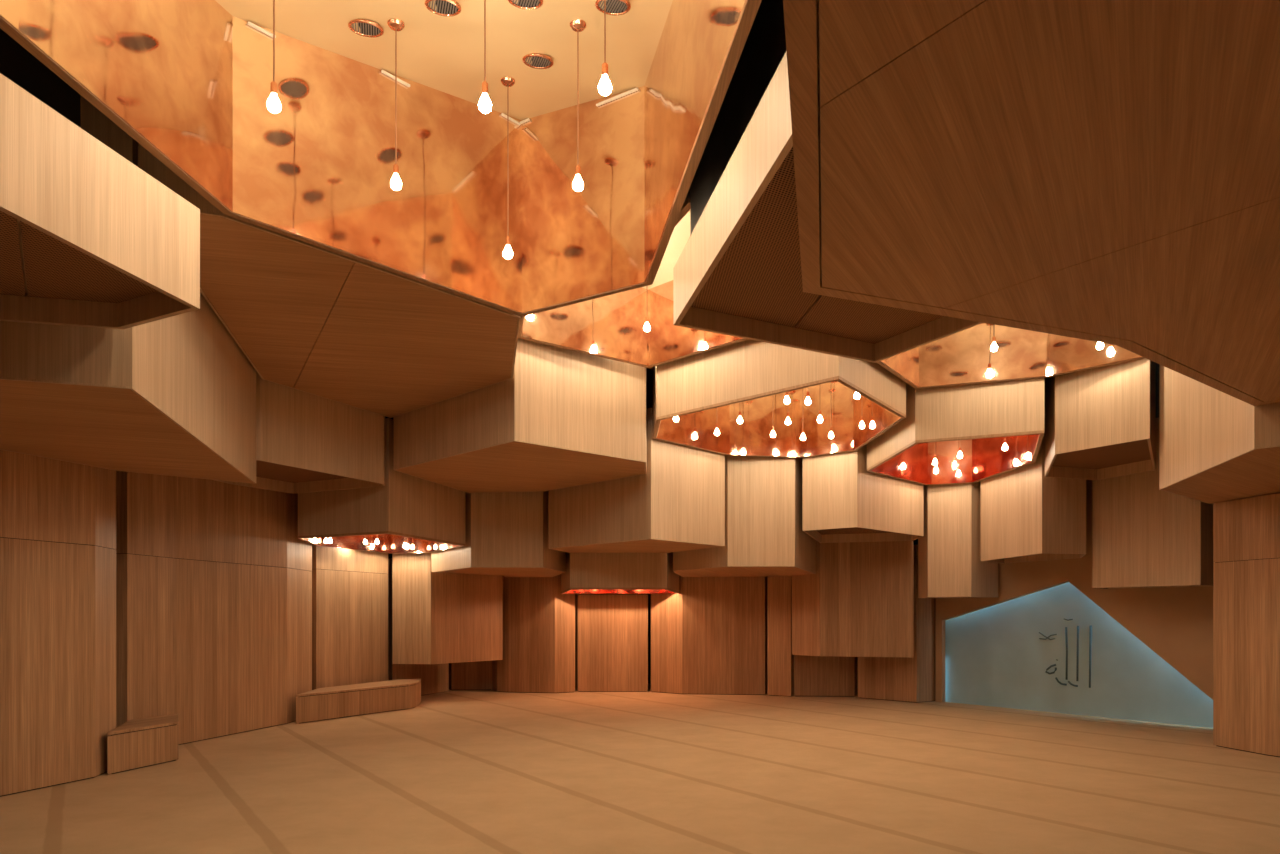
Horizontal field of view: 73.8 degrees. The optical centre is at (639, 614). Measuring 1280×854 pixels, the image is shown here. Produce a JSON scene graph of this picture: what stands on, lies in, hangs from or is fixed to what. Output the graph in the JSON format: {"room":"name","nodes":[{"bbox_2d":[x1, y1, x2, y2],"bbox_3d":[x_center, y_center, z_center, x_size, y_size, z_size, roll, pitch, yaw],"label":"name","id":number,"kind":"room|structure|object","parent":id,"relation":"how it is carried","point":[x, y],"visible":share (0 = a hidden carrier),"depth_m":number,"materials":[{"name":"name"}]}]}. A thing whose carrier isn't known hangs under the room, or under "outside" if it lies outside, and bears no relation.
{"room":"mosque","nodes":[
{"label":"mosque","id":0,"kind":"room"},
{"bbox_2d":[0,0,761,316],"bbox_3d":[-1.165,-3.293,3.796,3.329,1.646,6.544,0,0,0],"label":"ceiling","id":1,"kind":"structure","parent":0,"point":[189,81],"depth_m":5.67,"materials":[{"name":"metal"}]},
{"bbox_2d":[267,0,280,112],"bbox_3d":[-1.931,-3.092,4.500,0.104,0.878,0.104,0,0,0],"label":"pendant bulb","id":2,"kind":"object","parent":1,"relation":"hanging from","point":[273,103],"visible":1,"depth_m":4.49,"materials":[{"name":"white glass"}]},
{"bbox_2d":[270,81,276,93],"bbox_3d":[-1.931,-2.779,4.500,0.034,0.065,0.033,0,0,0],"label":"socket","id":3,"kind":"object","parent":2,"relation":"attached to","point":[273,85],"depth_m":4.49,"materials":[{"name":"orange metal"}]},
{"bbox_2d":[348,19,383,37],"bbox_3d":[-1.732,-3.707,5.391,0.215,0.057,0.213,0,0,-12],"label":"ceiling vent","id":4,"kind":"object","parent":1,"relation":"attached to","point":[368,28],"visible":1,"depth_m":5.38,"materials":[{"name":"orange metal"}]},
{"bbox_2d":[352,23,378,35],"bbox_3d":[-1.732,-3.708,5.391,0.162,0.008,0.172,0,11,-17],"label":"grille","id":5,"kind":"object","parent":4,"relation":"attached to","point":[366,29],"depth_m":5.40,"materials":[{"name":"metal"}]},
{"bbox_2d":[387,19,404,189],"bbox_3d":[-1.528,-3.185,5.340,0.104,1.044,0.104,0,0,0],"label":"pendant bulb","id":6,"kind":"object","parent":1,"relation":"hanging from","point":[396,25],"visible":1,"depth_m":5.34,"materials":[{"name":"white glass"}]},
{"bbox_2d":[393,164,398,174],"bbox_3d":[-1.528,-2.788,5.340,0.034,0.065,0.033,0,0,0],"label":"socket","id":7,"kind":"object","parent":6,"relation":"attached to","point":[395,167],"depth_m":5.33,"materials":[{"name":"orange metal"}]},
{"bbox_2d":[425,0,460,15],"bbox_3d":[-1.186,-3.661,5.133,0.215,0.057,0.213,0,0,-12],"label":"ceiling vent","id":8,"kind":"object","parent":1,"relation":"attached to","point":[444,7],"visible":1,"depth_m":5.14,"materials":[{"name":"orange metal"}]},
{"bbox_2d":[429,0,456,13],"bbox_3d":[-1.186,-3.662,5.133,0.162,0.008,0.172,0,11,-17],"label":"grille","id":9,"kind":"object","parent":8,"relation":"attached to","point":[443,6],"depth_m":5.14,"materials":[{"name":"metal"}]},
{"bbox_2d":[478,0,491,112],"bbox_3d":[-0.818,-3.099,4.500,0.104,0.893,0.104,0,0,0],"label":"pendant bulb","id":10,"kind":"object","parent":1,"relation":"hanging from","point":[484,104],"visible":1,"depth_m":4.49,"materials":[{"name":"white glass"}]},
{"bbox_2d":[482,81,487,93],"bbox_3d":[-0.818,-2.779,4.500,0.034,0.065,0.033,0,0,0],"label":"socket","id":11,"kind":"object","parent":10,"relation":"attached to","point":[484,84],"depth_m":4.49,"materials":[{"name":"orange metal"}]},
{"bbox_2d":[501,77,514,258],"bbox_3d":[-0.959,-3.240,6.200,0.104,1.298,0.104,0,0,0],"label":"pendant bulb","id":12,"kind":"object","parent":1,"relation":"hanging from","point":[508,82],"visible":1,"depth_m":6.20,"materials":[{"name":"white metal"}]},
{"bbox_2d":[506,236,509,244],"bbox_3d":[-0.959,-2.716,6.200,0.034,0.065,0.033,0,0,0],"label":"socket","id":13,"kind":"object","parent":12,"relation":"attached to","point":[507,238],"depth_m":6.19,"materials":[{"name":"orange metal"}]},
{"bbox_2d":[507,0,542,9],"bbox_3d":[-0.683,-3.654,5.065,0.215,0.057,0.213,0,0,-12],"label":"ceiling vent","id":14,"kind":"object","parent":1,"relation":"attached to","point":[522,4],"visible":1,"depth_m":5.11,"materials":[{"name":"orange metal"}]},
{"bbox_2d":[511,0,538,7],"bbox_3d":[-0.683,-3.655,5.065,0.162,0.008,0.172,0,11,-17],"label":"grille","id":15,"kind":"object","parent":14,"relation":"attached to","point":[521,3],"depth_m":5.11,"materials":[{"name":"metal"}]},
{"bbox_2d":[522,53,553,68],"bbox_3d":[-0.704,-3.821,5.886,0.215,0.057,0.213,0,0,-12],"label":"ceiling vent","id":16,"kind":"object","parent":1,"relation":"attached to","point":[539,61],"visible":1,"depth_m":5.88,"materials":[{"name":"orange metal"}]},
{"bbox_2d":[525,56,549,66],"bbox_3d":[-0.704,-3.821,5.887,0.162,0.008,0.172,0,11,-17],"label":"grille","id":17,"kind":"object","parent":16,"relation":"attached to","point":[537,61],"depth_m":5.89,"materials":[{"name":"metal"}]},
{"bbox_2d":[570,19,585,190],"bbox_3d":[-0.391,-3.203,5.380,0.104,1.053,0.104,0,0,0],"label":"pendant bulb","id":18,"kind":"object","parent":1,"relation":"hanging from","point":[577,25],"visible":1,"depth_m":5.38,"materials":[{"name":"white glass"}]},
{"bbox_2d":[575,165,580,174],"bbox_3d":[-0.391,-2.802,5.380,0.034,0.065,0.033,0,0,0],"label":"socket","id":19,"kind":"object","parent":18,"relation":"attached to","point":[577,169],"depth_m":5.37,"materials":[{"name":"orange metal"}]},
{"bbox_2d":[598,0,611,95],"bbox_3d":[-0.178,-3.089,4.350,0.104,0.869,0.104,0,0,0],"label":"pendant bulb","id":20,"kind":"object","parent":1,"relation":"hanging from","point":[604,87],"visible":1,"depth_m":4.34,"materials":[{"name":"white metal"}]},
{"bbox_2d":[602,62,607,75],"bbox_3d":[-0.178,-2.780,4.350,0.034,0.065,0.033,0,0,0],"label":"socket","id":21,"kind":"object","parent":20,"relation":"attached to","point":[604,66],"depth_m":4.34,"materials":[{"name":"orange metal"}]},
{"bbox_2d":[595,0,630,14],"bbox_3d":[-0.163,-3.678,5.147,0.215,0.057,0.213,0,0,-12],"label":"ceiling vent","id":22,"kind":"object","parent":1,"relation":"attached to","point":[613,7],"visible":0.94,"depth_m":5.16,"materials":[{"name":"orange metal"}]},
{"bbox_2d":[599,0,626,12],"bbox_3d":[-0.163,-3.678,5.147,0.162,0.008,0.172,0,11,-17],"label":"grille","id":23,"kind":"object","parent":22,"relation":"attached to","point":[612,6],"depth_m":5.16,"materials":[{"name":"metal"}]},
{"bbox_2d":[561,552,678,593],"bbox_3d":[-0.372,-0.903,14.950,2.266,0.994,2.660,0,0,0],"label":"well","id":24,"kind":"object","parent":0,"point":[586,573],"visible":0.59,"depth_m":13.62,"materials":[{"name":"brown wood"}]},
{"bbox_2d":[0,684,1279,853],"bbox_3d":[1.100,1.550,7.700,17.000,0.100,21.800,0,0,0],"label":"floor","id":25,"kind":"structure","parent":0,"point":[491,771],"depth_m":7.33,"materials":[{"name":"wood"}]},
{"bbox_2d":[0,450,115,796],"bbox_3d":[-5.634,-0.100,6.531,0.641,3.200,3.741,0,0,12],"label":"wall panel","id":26,"kind":"object","parent":25,"relation":"on","point":[58,517],"visible":0.84,"depth_m":7.45,"materials":[{"name":"brown wood"}]},
{"bbox_2d":[107,713,177,773],"bbox_3d":[-5.019,1.300,8.780,0.493,0.400,1.545,0,0,-21],"label":"bench","id":27,"kind":"object","parent":25,"relation":"on","point":[148,741],"visible":1,"depth_m":8.41,"materials":[{"name":"brown wood"}]},
{"bbox_2d":[115,471,311,744],"bbox_3d":[-5.297,-0.300,10.974,0.644,3.600,4.038,0,0,9],"label":"wall panel","id":28,"kind":"object","parent":25,"relation":"on","point":[214,578],"visible":0.61,"depth_m":10.32,"materials":[{"name":"brown wood"}]},
{"bbox_2d":[312,544,387,689],"bbox_3d":[-4.801,-0.150,14.008,0.550,3.300,2.034,0,0,22],"label":"wall panel","id":29,"kind":"object","parent":25,"relation":"on","point":[350,587],"visible":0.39,"depth_m":13.63,"materials":[{"name":"brown wood"}]},
{"bbox_2d":[296,678,420,722],"bbox_3d":[-4.233,1.300,13.249,0.825,0.400,3.212,0,0,20],"label":"bench","id":30,"kind":"object","parent":25,"relation":"on","point":[326,703],"visible":1,"depth_m":12.75,"materials":[{"name":"brown wood"}]},
{"bbox_2d":[388,558,448,695],"bbox_3d":[-4.147,0.250,16.050,0.316,2.500,2.112,0,0,20],"label":"wall panel","id":31,"kind":"object","parent":25,"relation":"on","point":[434,677],"visible":0.32,"depth_m":15.71,"materials":[{"name":"brown wood"}]},
{"bbox_2d":[449,661,491,689],"bbox_3d":[-3.453,0.250,17.239,0.955,2.500,0.450,0,0,-7],"label":"wall panel","id":32,"kind":"object","parent":25,"relation":"on","point":[477,675],"visible":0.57,"depth_m":17.02,"materials":[{"name":"brown wood"}]},
{"bbox_2d":[492,574,574,692],"bbox_3d":[-2.150,0.150,16.821,1.780,2.700,0.989,0,0,0],"label":"wall panel","id":33,"kind":"object","parent":25,"relation":"on","point":[539,620],"visible":0.73,"depth_m":16.44,"materials":[{"name":"brown wood"}]},
{"bbox_2d":[575,594,647,691],"bbox_3d":[-0.581,0.550,16.980,1.497,1.900,0.710,0,0,0],"label":"wall panel","id":34,"kind":"object","parent":25,"relation":"on","point":[611,630],"visible":0.93,"depth_m":16.63,"materials":[{"name":"brown wood"}]},
{"bbox_2d":[651,575,767,694],"bbox_3d":[1.257,0.150,16.506,2.430,2.700,0.960,0,0,16],"label":"wall panel","id":35,"kind":"object","parent":25,"relation":"on","point":[711,636],"visible":0.72,"depth_m":16.08,"materials":[{"name":"brown wood"}]},
{"bbox_2d":[768,576,793,696],"bbox_3d":[2.683,0.150,16.094,0.513,2.700,0.774,0,0,23],"label":"wall panel","id":36,"kind":"object","parent":25,"relation":"on","point":[780,657],"visible":0.64,"depth_m":15.76,"materials":[{"name":"brown wood"}]},
{"bbox_2d":[794,655,857,696],"bbox_3d":[3.487,0.150,15.859,1.284,2.700,0.363,0,0,4],"label":"wall panel","id":37,"kind":"object","parent":25,"relation":"on","point":[830,676],"visible":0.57,"depth_m":15.69,"materials":[{"name":"brown wood"}]},
{"bbox_2d":[858,545,935,702],"bbox_3d":[4.513,0.150,15.063,1.355,2.700,0.609,0,0,32],"label":"wall panel","id":38,"kind":"object","parent":25,"relation":"on","point":[904,679],"visible":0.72,"depth_m":14.75,"materials":[{"name":"brown wood"}]},
{"bbox_2d":[1213,493,1279,756],"bbox_3d":[7.054,0.110,8.840,0.512,2.780,2.105,0,0,-23],"label":"wall panel","id":39,"kind":"object","parent":25,"relation":"on","point":[1246,531],"visible":1,"depth_m":9.34,"materials":[{"name":"brown wood"}]},
{"bbox_2d":[385,411,1044,683],"bbox_3d":[1.100,-1.475,18.650,17.000,5.950,0.100,0,0,0],"label":"wall","id":40,"kind":"structure","parent":0,"point":[915,542],"depth_m":18.60,"materials":[{"name":"brown wood"}]},
{"bbox_2d":[647,363,1158,410],"bbox_3d":[1.100,-4.500,7.700,17.000,0.100,21.800,0,0,0],"label":"ceiling","id":41,"kind":"structure","parent":0,"point":[649,370],"depth_m":16.61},
{"bbox_2d":[0,29,199,328],"bbox_3d":[-3.715,-3.070,3.369,2.046,2.760,3.545,0,0,11],"label":"block","id":42,"kind":"object","parent":41,"relation":"hanging from","point":[89,238],"visible":1,"depth_m":4.23,"materials":[{"name":"brown wood"}]},
{"bbox_2d":[0,96,255,483],"bbox_3d":[-4.804,-2.905,6.631,2.676,3.090,3.875,0,0,-14],"label":"block","id":43,"kind":"object","parent":41,"relation":"hanging from","point":[174,395],"visible":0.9,"depth_m":6.09,"materials":[{"name":"brown wood"}]},
{"bbox_2d":[216,371,384,493],"bbox_3d":[-4.558,-3.040,9.775,1.707,2.820,3.011,0,0,27],"label":"block","id":44,"kind":"object","parent":41,"relation":"hanging from","point":[306,442],"visible":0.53,"depth_m":9.87,"materials":[{"name":"brown wood"}]},
{"bbox_2d":[138,143,520,417],"bbox_3d":[-2.433,-3.460,8.070,2.544,1.980,5.438,0,0,-14],"label":"ceiling panel","id":45,"kind":"object","parent":41,"relation":"hanging from","point":[309,318],"visible":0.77,"depth_m":7.23,"materials":[{"name":"brown wood"}]},
{"bbox_2d":[298,418,465,553],"bbox_3d":[-3.785,-1.768,12.653,2.146,1.465,3.182,0,0,16],"label":"well","id":46,"kind":"object","parent":41,"relation":"hanging from","point":[420,512],"visible":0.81,"depth_m":11.41,"materials":[{"name":"brown wood"}]},
{"bbox_2d":[431,491,565,576],"bbox_3d":[-2.360,-1.558,14.490,2.248,1.684,3.379,0,0,0],"label":"block","id":47,"kind":"object","parent":41,"relation":"hanging from","point":[507,533],"visible":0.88,"depth_m":12.85,"materials":[{"name":"brown wood"}]},
{"bbox_2d":[392,553,502,663],"bbox_3d":[-3.378,-0.385,15.353,1.207,2.430,2.215,0,0,24],"label":"block","id":48,"kind":"object","parent":47,"relation":"hanging from","point":[438,618],"visible":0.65,"depth_m":14.58,"materials":[{"name":"brown wood"}]},
{"bbox_2d":[393,338,646,492],"bbox_3d":[-1.678,-2.612,11.050,2.502,1.576,3.675,0,0,-44],"label":"block","id":49,"kind":"object","parent":41,"relation":"hanging from","point":[565,418],"visible":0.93,"depth_m":9.76,"materials":[{"name":"brown wood"}]},
{"bbox_2d":[518,188,747,367],"bbox_3d":[0.284,-3.360,7.851,2.770,0.940,3.692,0,0,-44],"label":"well","id":50,"kind":"object","parent":41,"relation":"in","point":[611,327],"visible":0.24,"depth_m":9.52,"materials":[{"name":"metal"}]},
{"bbox_2d":[644,317,649,331],"bbox_3d":[0.076,-3.425,9.241,0.104,0.707,0.104,0,0,0],"label":"pendant bulb","id":51,"kind":"object","parent":50,"relation":"hanging from","point":[646,327],"visible":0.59,"depth_m":9.22,"materials":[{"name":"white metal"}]},
{"bbox_2d":[549,408,724,552],"bbox_3d":[-0.072,-1.845,12.732,1.899,1.710,2.666,0,0,-43],"label":"block","id":52,"kind":"object","parent":41,"relation":"hanging from","point":[678,505],"visible":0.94,"depth_m":11.74,"materials":[{"name":"brown wood"}]},
{"bbox_2d":[673,455,815,576],"bbox_3d":[1.784,-1.755,14.123,2.429,2.090,3.430,0,0,8],"label":"block","id":53,"kind":"object","parent":41,"relation":"hanging from","point":[765,536],"visible":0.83,"depth_m":12.47,"materials":[{"name":"brown wood"}]},
{"bbox_2d":[792,541,912,657],"bbox_3d":[3.674,-0.495,14.867,2.068,2.410,0.729,0,0,17],"label":"wall panel","id":54,"kind":"object","parent":53,"relation":"hanging from","point":[858,601],"visible":0.65,"depth_m":14.49,"materials":[{"name":"brown wood"}]},
{"bbox_2d":[653,339,905,457],"bbox_3d":[1.920,-2.895,10.602,3.206,1.210,3.385,0,0,43],"label":"ceiling recess","id":55,"kind":"object","parent":41,"relation":"in","point":[707,389],"visible":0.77,"depth_m":10.07,"materials":[{"name":"brown wood"}]},
{"bbox_2d":[715,424,718,434],"bbox_3d":[1.052,-2.950,11.653,0.104,0.997,0.104,0,0,0],"label":"pendant bulb","id":56,"kind":"object","parent":55,"relation":"hanging from","point":[716,430],"visible":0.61,"depth_m":11.63,"materials":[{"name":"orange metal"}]},
{"bbox_2d":[737,411,742,423],"bbox_3d":[1.282,-2.950,10.936,0.104,0.997,0.104,0,0,0],"label":"pendant bulb","id":57,"kind":"object","parent":55,"relation":"hanging from","point":[739,420],"visible":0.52,"depth_m":10.92,"materials":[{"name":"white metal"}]},
{"bbox_2d":[771,426,774,436],"bbox_3d":[1.808,-2.930,11.593,0.104,1.037,0.104,0,0,0],"label":"pendant bulb","id":58,"kind":"object","parent":55,"relation":"hanging from","point":[772,432],"visible":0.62,"depth_m":11.57,"materials":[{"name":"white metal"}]},
{"bbox_2d":[784,392,789,403],"bbox_3d":[1.709,-2.950,9.919,0.104,0.997,0.104,0,0,0],"label":"pendant bulb","id":59,"kind":"object","parent":55,"relation":"hanging from","point":[786,400],"visible":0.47,"depth_m":9.90,"materials":[{"name":"white glass"}]},
{"bbox_2d":[785,412,790,424],"bbox_3d":[1.923,-2.961,11.080,0.104,0.977,0.104,0,0,0],"label":"pendant bulb","id":60,"kind":"object","parent":55,"relation":"hanging from","point":[787,421],"visible":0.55,"depth_m":11.06,"materials":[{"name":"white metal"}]},
{"bbox_2d":[801,429,804,439],"bbox_3d":[2.253,-2.930,11.789,0.104,1.037,0.104,0,0,0],"label":"pendant bulb","id":61,"kind":"object","parent":55,"relation":"hanging from","point":[802,435],"visible":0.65,"depth_m":11.77,"materials":[{"name":"white glass"}]},
{"bbox_2d":[805,391,810,404],"bbox_3d":[1.978,-2.961,10.045,0.104,0.977,0.104,0,0,0],"label":"pendant bulb","id":62,"kind":"object","parent":55,"relation":"hanging from","point":[807,401],"visible":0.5,"depth_m":10.03,"materials":[{"name":"white glass"}]},
{"bbox_2d":[817,410,822,422],"bbox_3d":[2.296,-2.950,10.880,0.104,0.997,0.104,0,0,0],"label":"pendant bulb","id":63,"kind":"object","parent":55,"relation":"hanging from","point":[819,419],"visible":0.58,"depth_m":10.86,"materials":[{"name":"white glass"}]},
{"bbox_2d":[829,427,832,437],"bbox_3d":[2.610,-2.930,11.658,0.104,1.037,0.104,0,0,0],"label":"pendant bulb","id":64,"kind":"object","parent":55,"relation":"hanging from","point":[830,433],"visible":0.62,"depth_m":11.64,"materials":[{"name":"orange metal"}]},
{"bbox_2d":[854,392,859,398],"bbox_3d":[2.466,-2.950,9.693,0.104,0.997,0.104,0,0,0],"label":"pendant bulb","id":65,"kind":"object","parent":55,"relation":"hanging from","point":[856,395],"visible":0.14,"depth_m":9.67,"materials":[{"name":"white glass"}]},
{"bbox_2d":[859,416,864,428],"bbox_3d":[2.921,-2.950,11.224,0.104,0.997,0.104,0,0,0],"label":"pendant bulb","id":66,"kind":"object","parent":55,"relation":"hanging from","point":[861,425],"visible":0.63,"depth_m":11.21,"materials":[{"name":"white glass"}]},
{"bbox_2d":[673,0,982,362],"bbox_3d":[1.248,-3.200,4.883,2.641,2.500,2.474,0,0,-28],"label":"block","id":67,"kind":"object","parent":41,"relation":"hanging from","point":[738,272],"visible":0.36,"depth_m":5.06,"materials":[{"name":"brown wood"}]},
{"bbox_2d":[803,444,923,542],"bbox_3d":[3.481,-1.965,13.131,1.678,1.470,2.564,0,0,18],"label":"block","id":68,"kind":"object","parent":41,"relation":"hanging from","point":[843,501],"visible":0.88,"depth_m":12.33,"materials":[{"name":"brown wood"}]},
{"bbox_2d":[867,378,1043,484],"bbox_3d":[4.203,-2.560,11.372,2.035,1.080,3.810,0,0,0],"label":"ceiling recess","id":69,"kind":"object","parent":41,"relation":"in","point":[977,419],"visible":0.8,"depth_m":10.07,"materials":[{"name":"brown wood"}]},
{"bbox_2d":[958,447,962,457],"bbox_3d":[4.600,-2.651,12.262,0.104,0.797,0.104,0,0,0],"label":"pendant bulb","id":70,"kind":"object","parent":69,"relation":"hanging from","point":[960,455],"visible":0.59,"depth_m":12.24,"materials":[{"name":"white glass"}]},
{"bbox_2d":[1002,439,1007,450],"bbox_3d":[4.910,-2.631,11.475,0.104,0.837,0.104,0,0,0],"label":"pendant bulb","id":71,"kind":"object","parent":69,"relation":"hanging from","point":[1004,447],"visible":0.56,"depth_m":11.46,"materials":[{"name":"white glass"}]},
{"bbox_2d":[918,481,997,597],"bbox_3d":[4.944,-1.390,13.704,1.056,2.220,1.153,0,0,-41],"label":"block","id":72,"kind":"object","parent":41,"relation":"hanging from","point":[950,565],"visible":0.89,"depth_m":13.26,"materials":[{"name":"brown wood"}]},
{"bbox_2d":[876,323,1143,388],"bbox_3d":[3.405,-3.065,7.498,3.142,0.870,4.447,0,0,35],"label":"well","id":73,"kind":"object","parent":41,"relation":"in","point":[964,357],"visible":0.19,"depth_m":9.54,"materials":[{"name":"orange metal"}]},
{"bbox_2d":[991,336,996,351],"bbox_3d":[3.778,-3.131,9.103,0.104,0.637,0.104,0,0,0],"label":"pendant bulb","id":74,"kind":"object","parent":73,"relation":"hanging from","point":[994,346],"visible":0.6,"depth_m":9.09,"materials":[{"name":"white glass"}]},
{"bbox_2d":[1096,342,1103,349],"bbox_3d":[4.770,-3.100,8.846,0.104,0.697,0.104,0,0,0],"label":"pendant bulb","id":75,"kind":"object","parent":73,"relation":"hanging from","point":[1100,345],"visible":0.27,"depth_m":8.82,"materials":[{"name":"white glass"}]},
{"bbox_2d":[1045,358,1155,479],"bbox_3d":[5.416,-2.450,10.189,1.232,1.300,2.776,0,0,32],"label":"block","id":76,"kind":"object","parent":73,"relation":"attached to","point":[1100,422],"visible":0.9,"depth_m":9.33,"materials":[{"name":"brown wood"}]},
{"bbox_2d":[783,0,1279,405],"bbox_3d":[3.640,-3.035,2.514,7.120,2.830,8.228,0,0,0],"label":"ceiling panel","id":77,"kind":"object","parent":41,"relation":"hanging from","point":[1103,171],"visible":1,"depth_m":3.10,"materials":[{"name":"brown wood"}]},
{"bbox_2d":[981,426,1085,562],"bbox_3d":[5.756,-1.657,12.385,1.080,1.685,2.159,0,0,-5],"label":"block","id":78,"kind":"object","parent":41,"relation":"hanging from","point":[1027,515],"visible":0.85,"depth_m":11.57,"materials":[{"name":"brown wood"}]},
{"bbox_2d":[1092,418,1214,588],"bbox_3d":[6.722,-1.433,11.176,0.727,2.135,1.551,0,0,-36],"label":"block","id":79,"kind":"object","parent":41,"relation":"hanging from","point":[1144,535],"visible":0.64,"depth_m":10.92,"materials":[{"name":"brown wood"}]},
{"bbox_2d":[1159,364,1279,503],"bbox_3d":[6.412,-2.870,7.568,3.224,3.160,3.666,0,0,44],"label":"block","id":80,"kind":"object","parent":41,"relation":"hanging from","point":[1215,446],"visible":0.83,"depth_m":7.82,"materials":[{"name":"brown wood"}]},
{"bbox_2d":[936,480,1212,701],"bbox_3d":[6.715,-0.300,12.398,0.050,3.600,5.628,0,0,-34],"label":"wall","id":81,"kind":"structure","parent":0,"point":[1176,623],"depth_m":11.98,"materials":[{"name":"beige paint"}]},
{"bbox_2d":[941,580,1212,727],"bbox_3d":[6.595,0.245,12.691,0.200,2.510,5.048,0,0,-34],"label":"niche","id":82,"kind":"object","parent":81,"relation":"attached to","point":[1050,649],"visible":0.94,"depth_m":13.04,"materials":[{"name":"blue glass"}]},
{"bbox_2d":[1156,375,1158,417],"bbox_3d":[9.650,-1.475,7.700,0.100,5.950,21.800,0,0,0],"label":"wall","id":83,"kind":"structure","parent":0,"point":[1157,376],"depth_m":15.82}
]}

